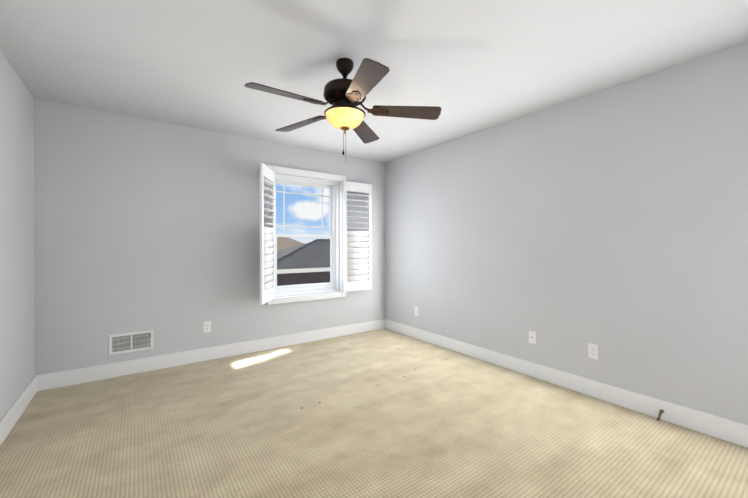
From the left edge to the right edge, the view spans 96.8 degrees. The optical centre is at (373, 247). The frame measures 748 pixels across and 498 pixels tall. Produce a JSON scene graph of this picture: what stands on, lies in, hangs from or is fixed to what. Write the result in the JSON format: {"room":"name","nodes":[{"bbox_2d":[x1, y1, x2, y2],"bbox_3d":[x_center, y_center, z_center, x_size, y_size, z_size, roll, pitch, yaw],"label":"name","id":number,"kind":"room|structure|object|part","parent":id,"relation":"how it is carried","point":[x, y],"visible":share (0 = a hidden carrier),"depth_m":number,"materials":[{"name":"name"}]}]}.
{"room":"empty bedroom","nodes":[
{"label":"empty bedroom","id":0,"kind":"room"},
{"bbox_2d":[0,50,34,419],"bbox_3d":[-1.646,-0.010,0.983,0.160,2.440,4.590,0,0,-36],"label":"wall","id":1,"kind":"structure","parent":0,"point":[17,317],"depth_m":2.34,"materials":[{"name":"grey paint"}]},
{"bbox_2d":[0,376,36,445],"bbox_3d":[-1.569,1.142,1.033,0.016,0.135,4.254,0,0,-36],"label":"baseboard","id":2,"kind":"structure","parent":1,"relation":"attached to","point":[11,417],"depth_m":2.30,"materials":[{"name":"white wood"}]},
{"bbox_2d":[34,98,384,374],"bbox_3d":[-1.377,-0.024,3.902,3.680,2.440,0.160,0,0,-36],"label":"wall","id":3,"kind":"structure","parent":0,"point":[141,224],"depth_m":3.27,"materials":[{"name":"grey paint"}]},
{"bbox_2d":[109,330,152,354],"bbox_3d":[-2.291,0.897,3.142,0.343,0.185,0.016,0,0,-36],"label":"air vent","id":4,"kind":"object","parent":3,"relation":"in","point":[130,342],"visible":1,"depth_m":3.14,"materials":[{"name":"white metal"}]},
{"bbox_2d":[203,321,210,332],"bbox_3d":[-1.769,0.843,3.521,0.072,0.117,0.009,0,0,-36],"label":"electrical outlet","id":5,"kind":"object","parent":3,"relation":"attached to","point":[206,326],"visible":1,"depth_m":3.52,"materials":[{"name":"white plastic"}]},
{"bbox_2d":[35,319,384,391],"bbox_3d":[-1.325,1.129,3.835,3.680,0.135,0.016,0,0,-36],"label":"baseboard","id":6,"kind":"structure","parent":3,"relation":"attached to","point":[48,381],"depth_m":3.40,"materials":[{"name":"white wood"}]},
{"bbox_2d":[265,165,345,304],"bbox_3d":[-0.861,-0.145,4.229,1.072,1.632,0.208,0,0,-36],"label":"window","id":7,"kind":"structure","parent":3,"relation":"in","point":[333,236],"depth_m":4.29,"materials":[{"name":"white wood"}]},
{"bbox_2d":[259,162,275,304],"bbox_3d":[-1.166,-0.142,3.652,0.082,1.468,0.463,0,0,-1],"label":"window shutter","id":8,"kind":"object","parent":7,"relation":"attached to","point":[267,253],"visible":1,"depth_m":3.60,"materials":[{"name":"white wood"}]},
{"bbox_3d":[-0.895,-0.160,4.276,0.744,1.271,0.033,0,0,-36],"label":"glass","id":9,"kind":"part","parent":7,"relation":"part of","materials":[{"name":"clear glass"}]},
{"bbox_2d":[342,181,371,291],"bbox_3d":[-0.226,-0.146,4.533,0.463,1.468,0.082,0,0,-36],"label":"window shutter","id":10,"kind":"object","parent":3,"relation":"attached to","point":[357,261],"visible":0.98,"depth_m":4.52,"materials":[{"name":"white wood"}]},
{"bbox_2d":[0,328,747,497],"bbox_3d":[-0.086,1.254,2.108,4.000,0.101,4.590,0,0,-36],"label":"floor","id":11,"kind":"structure","parent":0,"point":[383,413],"depth_m":2.12,"materials":[{"name":"beige carpet"}]},
{"bbox_2d":[0,0,747,162],"bbox_3d":[-0.086,-1.295,2.096,4.000,0.120,4.590,0,0,-36],"label":"ceiling","id":12,"kind":"structure","parent":0,"point":[468,67],"depth_m":2.13,"materials":[{"name":"white paint"}]},
{"bbox_2d":[244,58,440,162],"bbox_3d":[-0.227,-0.901,2.193,1.203,0.670,1.244,0,0,-36],"label":"ceiling fan","id":13,"kind":"object","parent":12,"relation":"hanging from","point":[344,96],"visible":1,"depth_m":2.15,"materials":[{"name":"brown wood"}]},
{"bbox_3d":[-0.471,-0.929,1.998,0.579,0.092,0.139,0,0,-36],"label":"blade","id":14,"kind":"part","parent":13,"relation":"part of","materials":[{"name":"brown wood"}]},
{"bbox_3d":[-0.508,-0.931,2.414,0.265,0.092,0.558,0,0,-36],"label":"blade","id":15,"kind":"part","parent":13,"relation":"part of","materials":[{"name":"brown wood"}]},
{"bbox_3d":[-0.195,-0.845,2.223,0.258,0.094,0.258,0,0,-36],"label":"lamp shade","id":16,"kind":"part","parent":13,"relation":"part of","materials":[{"name":"yellow glass"}]},
{"bbox_3d":[-0.095,-0.931,2.583,0.490,0.092,0.405,0,0,-36],"label":"blade","id":17,"kind":"part","parent":13,"relation":"part of","materials":[{"name":"brown wood"}]},
{"bbox_3d":[-0.092,-0.928,1.872,0.232,0.092,0.566,0,0,-36],"label":"blade","id":18,"kind":"part","parent":13,"relation":"part of","materials":[{"name":"brown wood"}]},
{"bbox_3d":[0.178,-0.930,2.224,0.509,0.092,0.377,0,0,-36],"label":"blade","id":19,"kind":"part","parent":13,"relation":"part of","materials":[{"name":"brown wood"}]},
{"bbox_2d":[385,42,747,424],"bbox_3d":[1.475,-0.021,3.221,0.160,2.440,4.590,0,0,-36],"label":"wall","id":20,"kind":"structure","parent":0,"point":[612,223],"depth_m":2.62,"materials":[{"name":"grey paint"}]},
{"bbox_2d":[415,307,418,315],"bbox_3d":[0.558,0.839,4.358,0.009,0.117,0.072,0,0,-36],"label":"electrical outlet","id":21,"kind":"object","parent":20,"relation":"attached to","point":[416,311],"visible":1,"depth_m":4.35,"materials":[{"name":"white plastic"}]},
{"bbox_2d":[529,330,535,343],"bbox_3d":[1.467,0.835,3.084,0.016,0.117,0.072,0,0,-36],"label":"outlet","id":22,"kind":"object","parent":20,"relation":"attached to","point":[532,337],"visible":1,"depth_m":3.08,"materials":[{"name":"white plastic"}]},
{"bbox_2d":[385,319,747,447],"bbox_3d":[1.408,1.132,3.168,0.016,0.135,4.254,0,0,-36],"label":"baseboard","id":23,"kind":"structure","parent":20,"relation":"attached to","point":[731,431],"depth_m":2.61,"materials":[{"name":"white wood"}]},
{"bbox_2d":[657,409,663,420],"bbox_3d":[1.972,1.157,2.291,0.090,0.053,0.022,0,0,-36],"label":"door stop","id":24,"kind":"object","parent":23,"relation":"attached to","point":[660,414],"visible":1,"depth_m":2.29,"materials":[{"name":"gold metal"}]},
{"bbox_2d":[588,343,597,359],"bbox_3d":[1.764,0.837,2.676,0.009,0.117,0.072,0,0,-36],"label":"electrical outlet","id":25,"kind":"object","parent":20,"relation":"attached to","point":[593,351],"visible":1,"depth_m":2.67,"materials":[{"name":"white plastic"}]},
{"bbox_3d":[-14.729,5.183,28.991,70.000,0.200,55.700,0,0,-36],"label":"lawn","id":26,"kind":"structure","parent":0,"visible":0},
{"bbox_2d":[277,237,303,250],"bbox_3d":[-11.452,2.216,15.144,19.200,5.860,9.000,0,0,-36],"label":"roof","id":27,"kind":"structure","parent":26,"relation":"on","point":[286,242],"depth_m":18.42,"materials":[{"name":"brown"}]},
{"bbox_2d":[277,239,329,285],"bbox_3d":[0.665,2.400,15.272,12.960,5.490,4.320,0,0,-36],"label":"neighbor roof","id":28,"kind":"structure","parent":26,"relation":"on","point":[302,269],"depth_m":11.24,"materials":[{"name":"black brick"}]}
]}

